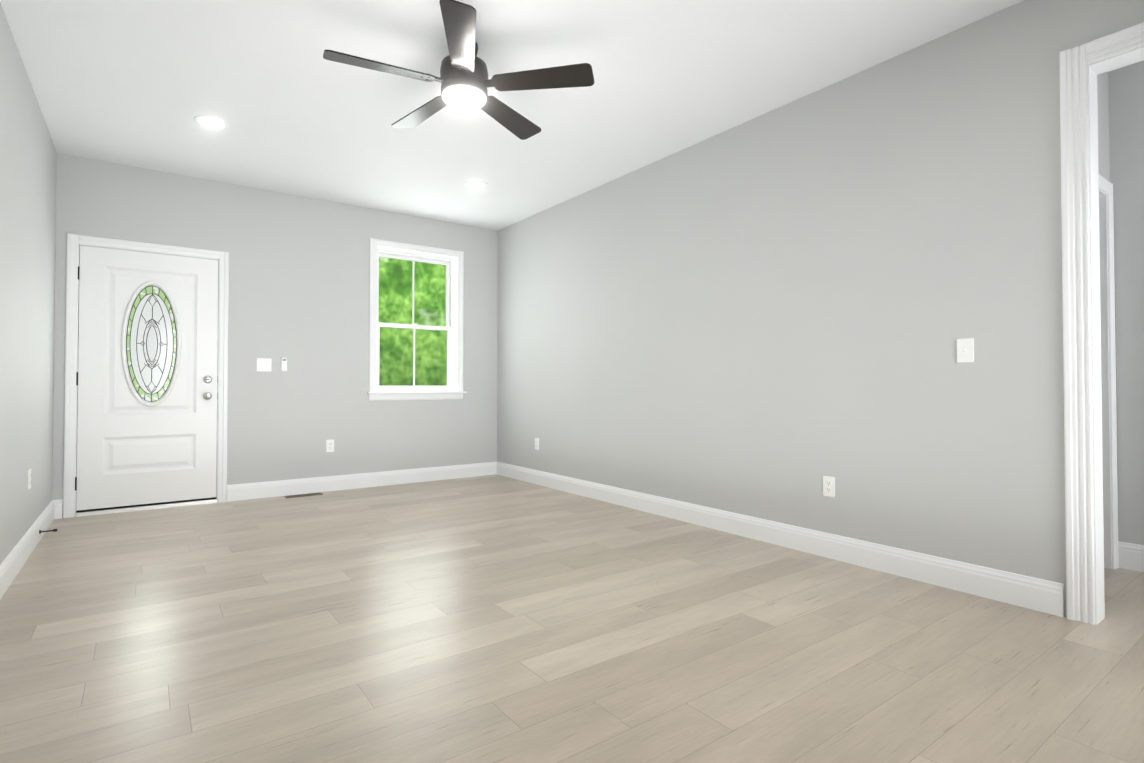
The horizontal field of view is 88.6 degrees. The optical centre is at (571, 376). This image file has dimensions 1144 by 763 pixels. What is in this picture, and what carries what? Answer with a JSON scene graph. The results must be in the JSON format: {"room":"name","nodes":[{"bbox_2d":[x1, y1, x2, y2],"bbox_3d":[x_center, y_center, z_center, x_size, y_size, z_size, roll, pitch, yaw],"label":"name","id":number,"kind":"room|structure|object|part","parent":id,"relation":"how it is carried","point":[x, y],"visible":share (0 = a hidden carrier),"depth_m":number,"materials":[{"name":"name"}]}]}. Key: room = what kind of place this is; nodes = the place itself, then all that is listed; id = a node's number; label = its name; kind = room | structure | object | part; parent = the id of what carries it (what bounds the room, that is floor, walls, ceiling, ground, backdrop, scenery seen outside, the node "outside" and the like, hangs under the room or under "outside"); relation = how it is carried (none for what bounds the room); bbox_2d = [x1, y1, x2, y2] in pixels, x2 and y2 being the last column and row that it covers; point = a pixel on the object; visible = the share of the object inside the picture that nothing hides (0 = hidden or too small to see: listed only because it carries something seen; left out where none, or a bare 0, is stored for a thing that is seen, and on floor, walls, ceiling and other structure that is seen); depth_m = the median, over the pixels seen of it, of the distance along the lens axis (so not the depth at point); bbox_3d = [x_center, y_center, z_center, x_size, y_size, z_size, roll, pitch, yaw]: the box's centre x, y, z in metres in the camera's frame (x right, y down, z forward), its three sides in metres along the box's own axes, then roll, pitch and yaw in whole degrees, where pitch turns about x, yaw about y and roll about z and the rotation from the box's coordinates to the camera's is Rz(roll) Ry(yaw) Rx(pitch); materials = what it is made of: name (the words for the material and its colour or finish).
{"room":"empty living room","nodes":[
{"label":"empty living room","id":0,"kind":"room"},
{"bbox_2d":[0,3,56,564],"bbox_3d":[-2.062,-0.348,1.802,0.120,2.740,6.290,1,-1,-36],"label":"wall","id":1,"kind":"structure","parent":0,"point":[28,167],"depth_m":3.27,"materials":[{"name":"grey paint"}]},
{"bbox_2d":[0,500,53,598],"bbox_3d":[-2.043,0.953,1.870,0.015,0.140,6.170,1,-1,-36],"label":"baseboard","id":2,"kind":"structure","parent":1,"relation":"attached to","point":[13,562],"depth_m":3.26,"materials":[{"name":"white wood"}]},
{"bbox_2d":[39,529,56,533],"bbox_3d":[-3.358,0.993,3.757,0.086,0.026,0.026,1,-1,-36],"label":"door stop","id":3,"kind":"object","parent":2,"relation":"attached to","point":[54,530],"visible":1,"depth_m":3.75,"materials":[{"name":"black metal"}]},
{"bbox_2d":[28,469,30,488],"bbox_3d":[-3.213,0.608,3.473,0.008,0.115,0.070,1,-1,-36],"label":"electrical outlet","id":4,"kind":"object","parent":1,"relation":"attached to","point":[29,478],"visible":1,"depth_m":3.45,"materials":[{"name":"white plastic"}]},
{"bbox_2d":[52,153,497,499],"bbox_3d":[-1.950,-0.284,5.877,5.107,2.740,0.160,1,-1,-36],"label":"wall","id":5,"kind":"structure","parent":0,"point":[299,283],"depth_m":5.38,"materials":[{"name":"grey paint"}]},
{"bbox_2d":[53,499,62,518],"bbox_3d":[-3.839,0.992,4.369,0.060,0.140,0.015,1,-1,-36],"label":"baseboard","id":6,"kind":"structure","parent":5,"relation":"attached to","point":[58,509],"depth_m":4.37,"materials":[{"name":"white wood"}]},
{"bbox_2d":[63,233,228,517],"bbox_3d":[-3.431,-0.002,4.780,1.061,2.140,0.178,1,-1,-36],"label":"door frame","id":7,"kind":"structure","parent":5,"relation":"attached to","point":[74,241],"depth_m":4.63,"materials":[{"name":"white wood"}]},
{"bbox_2d":[75,497,216,516],"bbox_3d":[-3.432,1.047,4.766,0.917,0.043,0.172,1,-1,-36],"label":"door threshold sill","id":8,"kind":"structure","parent":5,"relation":"attached to","point":[99,511],"depth_m":4.68,"materials":[{"name":"white wood"}]},
{"bbox_2d":[75,245,218,510],"bbox_3d":[-3.387,0.012,4.713,0.924,2.020,0.114,1,-1,-36],"label":"entry door","id":9,"kind":"structure","parent":5,"relation":"in","point":[132,449],"depth_m":4.70,"materials":[{"name":"white paint"}]},
{"bbox_3d":[-3.400,0.018,4.730,0.924,1.700,0.042,1,-1,-36],"label":"entry door hinges","id":10,"kind":"part","parent":9,"relation":"part of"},
{"bbox_2d":[126,286,176,401],"bbox_3d":[-3.388,-0.262,4.726,0.332,0.941,0.006,1,-1,-36],"label":"window","id":11,"kind":"structure","parent":9,"relation":"attached to","point":[152,293],"depth_m":4.72,"materials":[{"name":"clear glass"}]},
{"label":"glass","id":12,"kind":"part","parent":9,"relation":"part of","materials":[{"name":"clear glass"}]},
{"bbox_2d":[203,376,211,382],"bbox_3d":[-3.070,0.026,4.939,0.064,0.064,0.034,1,-1,-36],"label":"lock","id":13,"kind":"object","parent":9,"relation":"attached to","point":[207,379],"depth_m":4.94,"materials":[{"name":"grey metal"}]},
{"bbox_3d":[-3.059,0.166,4.922,0.066,0.066,0.070,1,-1,-36],"label":"knob","id":14,"kind":"part","parent":9,"relation":"part of","materials":[{"name":"grey metal"}]},
{"bbox_2d":[257,358,271,370],"bbox_3d":[-2.729,-0.101,5.195,0.116,0.115,0.017,1,-1,-36],"label":"double light switch","id":15,"kind":"object","parent":5,"relation":"attached to","point":[263,364],"visible":1,"depth_m":5.20,"materials":[{"name":"white plastic"}]},
{"bbox_2d":[281,358,286,370],"bbox_3d":[-2.598,-0.109,5.288,0.046,0.118,0.022,1,-1,-36],"label":"switch","id":16,"kind":"object","parent":5,"relation":"attached to","point":[283,364],"visible":1,"depth_m":5.28,"materials":[{"name":"white plastic"}]},
{"bbox_2d":[326,440,333,451],"bbox_3d":[-2.278,0.655,5.519,0.070,0.115,0.008,1,-1,-36],"label":"electrical outlet","id":17,"kind":"object","parent":5,"relation":"attached to","point":[329,445],"visible":1,"depth_m":5.51,"materials":[{"name":"white plastic"}]},
{"bbox_2d":[227,462,496,501],"bbox_3d":[-1.894,1.014,5.789,2.623,0.140,0.015,1,-1,-36],"label":"baseboard","id":18,"kind":"structure","parent":5,"relation":"attached to","point":[246,491],"depth_m":5.63,"materials":[{"name":"white wood"}]},
{"bbox_2d":[369,238,463,391],"bbox_3d":[-1.630,-0.587,6.110,1.001,1.533,0.188,1,-1,-36],"label":"window unit","id":19,"kind":"structure","parent":5,"relation":"in","point":[448,295],"depth_m":6.17,"materials":[{"name":"white plastic"}]},
{"bbox_2d":[367,391,466,400],"bbox_3d":[-1.598,0.200,6.053,1.045,0.086,0.158,1,-1,-36],"label":"window sill","id":20,"kind":"structure","parent":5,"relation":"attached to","point":[420,395],"depth_m":6.01,"materials":[{"name":"white wood"}]},
{"bbox_2d":[0,474,1143,762],"bbox_3d":[-0.095,1.096,3.315,5.107,0.100,6.450,1,-1,-36],"label":"floor","id":21,"kind":"structure","parent":0,"point":[496,618],"depth_m":2.22,"materials":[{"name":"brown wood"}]},
{"bbox_2d":[284,492,322,497],"bbox_3d":[-2.422,1.075,5.288,0.305,0.004,0.110,1,-1,-36],"label":"floor vent","id":22,"kind":"object","parent":21,"relation":"in","point":[302,495],"visible":1,"depth_m":5.28,"materials":[{"name":"brown metal"}]},
{"bbox_2d":[0,0,1143,230],"bbox_3d":[-0.095,-1.744,3.359,5.107,0.100,6.450,1,-1,-36],"label":"ceiling","id":23,"kind":"structure","parent":0,"point":[136,82],"depth_m":3.38,"materials":[{"name":"white paint"}]},
{"bbox_2d":[193,115,228,129],"bbox_3d":[-2.392,-1.680,3.886,0.204,0.010,0.204,1,-1,-36],"label":"recessed light","id":24,"kind":"object","parent":23,"relation":"in","point":[210,122],"visible":1,"depth_m":3.88,"materials":[{"name":"white plastic"}]},
{"bbox_2d":[323,0,593,139],"bbox_3d":[-0.584,-1.551,3.008,1.283,0.296,1.276,1,-1,-36],"label":"ceiling fan","id":25,"kind":"object","parent":23,"relation":"hanging from","point":[464,80],"visible":1,"depth_m":2.91,"materials":[{"name":"black wood"}]},
{"bbox_3d":[-0.899,-1.487,2.827,0.555,0.041,0.148,0,-1,-26],"label":"blade","id":26,"kind":"part","parent":25,"relation":"part of","materials":[{"name":"grey"}]},
{"bbox_3d":[-0.821,-1.480,3.276,0.148,0.041,0.555,1,-1,-44],"label":"blade","id":27,"kind":"part","parent":25,"relation":"part of","materials":[{"name":"grey"}]},
{"bbox_3d":[-0.496,-1.490,2.614,0.148,0.041,0.555,0,-1,-8],"label":"blade","id":28,"kind":"part","parent":25,"relation":"part of","materials":[{"name":"grey"}]},
{"bbox_3d":[-0.551,-1.566,2.999,0.244,0.266,0.244,1,-1,-36],"label":"motor","id":29,"kind":"part","parent":25,"relation":"part of","materials":[{"name":"black"}]},
{"bbox_3d":[-0.370,-1.479,3.340,0.148,0.041,0.555,0,-1,28],"label":"blade","id":30,"kind":"part","parent":25,"relation":"part of","materials":[{"name":"grey"}]},
{"bbox_3d":[-0.169,-1.486,2.931,0.555,0.041,0.148,0,-1,10],"label":"blade","id":31,"kind":"part","parent":25,"relation":"part of","materials":[{"name":"grey"}]},
{"bbox_2d":[465,180,487,188],"bbox_3d":[-0.828,-1.662,5.077,0.204,0.010,0.204,1,-1,-36],"label":"recessed light","id":32,"kind":"object","parent":23,"relation":"in","point":[478,184],"visible":0.96,"depth_m":5.07,"materials":[{"name":"white"}]},
{"bbox_2d":[497,0,1143,616],"bbox_3d":[1.028,-0.312,4.133,0.120,2.740,6.170,1,-1,-36],"label":"wall","id":33,"kind":"structure","parent":0,"point":[775,314],"depth_m":3.33,"materials":[{"name":"grey paint"}]},
{"bbox_2d":[535,438,538,449],"bbox_3d":[-0.356,0.681,5.905,0.008,0.115,0.070,1,-1,-36],"label":"electrical outlet","id":34,"kind":"object","parent":33,"relation":"attached to","point":[536,443],"visible":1,"depth_m":5.89,"materials":[{"name":"white plastic"}]},
{"bbox_2d":[497,462,1063,616],"bbox_3d":[0.632,0.995,4.540,0.015,0.140,5.013,1,-1,-36],"label":"baseboard","id":35,"kind":"structure","parent":33,"relation":"attached to","point":[1037,594],"depth_m":3.31,"materials":[{"name":"white wood"}]},
{"bbox_2d":[823,476,834,496],"bbox_3d":[1.484,0.637,3.385,0.008,0.115,0.070,1,-1,-36],"label":"electrical outlet","id":36,"kind":"object","parent":33,"relation":"attached to","point":[828,486],"visible":1,"depth_m":3.38,"materials":[{"name":"white plastic"}]},
{"bbox_2d":[957,338,973,362],"bbox_3d":[1.895,-0.125,2.826,0.017,0.115,0.070,1,-1,-36],"label":"light switch","id":37,"kind":"object","parent":33,"relation":"attached to","point":[965,350],"visible":1,"depth_m":2.83,"materials":[{"name":"white plastic"}]},
{"bbox_2d":[1059,22,1143,624],"bbox_3d":[2.483,-0.190,2.137,0.164,2.435,1.054,1,-1,-36],"label":"door frame","id":38,"kind":"structure","parent":33,"relation":"attached to","point":[1079,522],"depth_m":2.48,"materials":[{"name":"white wood"}]},
{"bbox_2d":[1097,71,1109,181],"bbox_3d":[2.550,-0.329,2.996,0.997,2.740,0.120,1,-1,-36],"label":"wall","id":39,"kind":"structure","parent":0,"point":[1103,126],"depth_m":3.19,"materials":[{"name":"grey paint"}]},
{"bbox_2d":[1099,174,1118,568],"bbox_3d":[2.592,-0.011,3.011,0.876,2.104,0.138,1,-1,-36],"label":"door frame","id":40,"kind":"structure","parent":39,"relation":"attached to","point":[1105,379],"depth_m":3.19,"materials":[{"name":"white wood"}]},
{"bbox_2d":[1108,61,1143,544],"bbox_3d":[1.930,-0.301,4.791,0.120,2.740,6.170,1,-1,-36],"label":"wall","id":41,"kind":"structure","parent":0,"point":[1126,118],"depth_m":3.19,"materials":[{"name":"grey paint"}]},
{"bbox_2d":[1118,541,1143,571],"bbox_3d":[3.338,0.967,2.728,0.015,0.140,1.210,1,-1,-36],"label":"baseboard","id":42,"kind":"structure","parent":41,"relation":"attached to","point":[1131,556],"depth_m":3.16,"materials":[{"name":"white wood"}]},
{"label":"outside","id":43,"kind":"structure","parent":0,"visible":0},
{"bbox_2d":[379,257,445,385],"bbox_3d":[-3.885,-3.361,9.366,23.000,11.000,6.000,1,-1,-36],"label":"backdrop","id":44,"kind":"structure","parent":43,"point":[388,309],"depth_m":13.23,"materials":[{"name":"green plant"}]}
]}

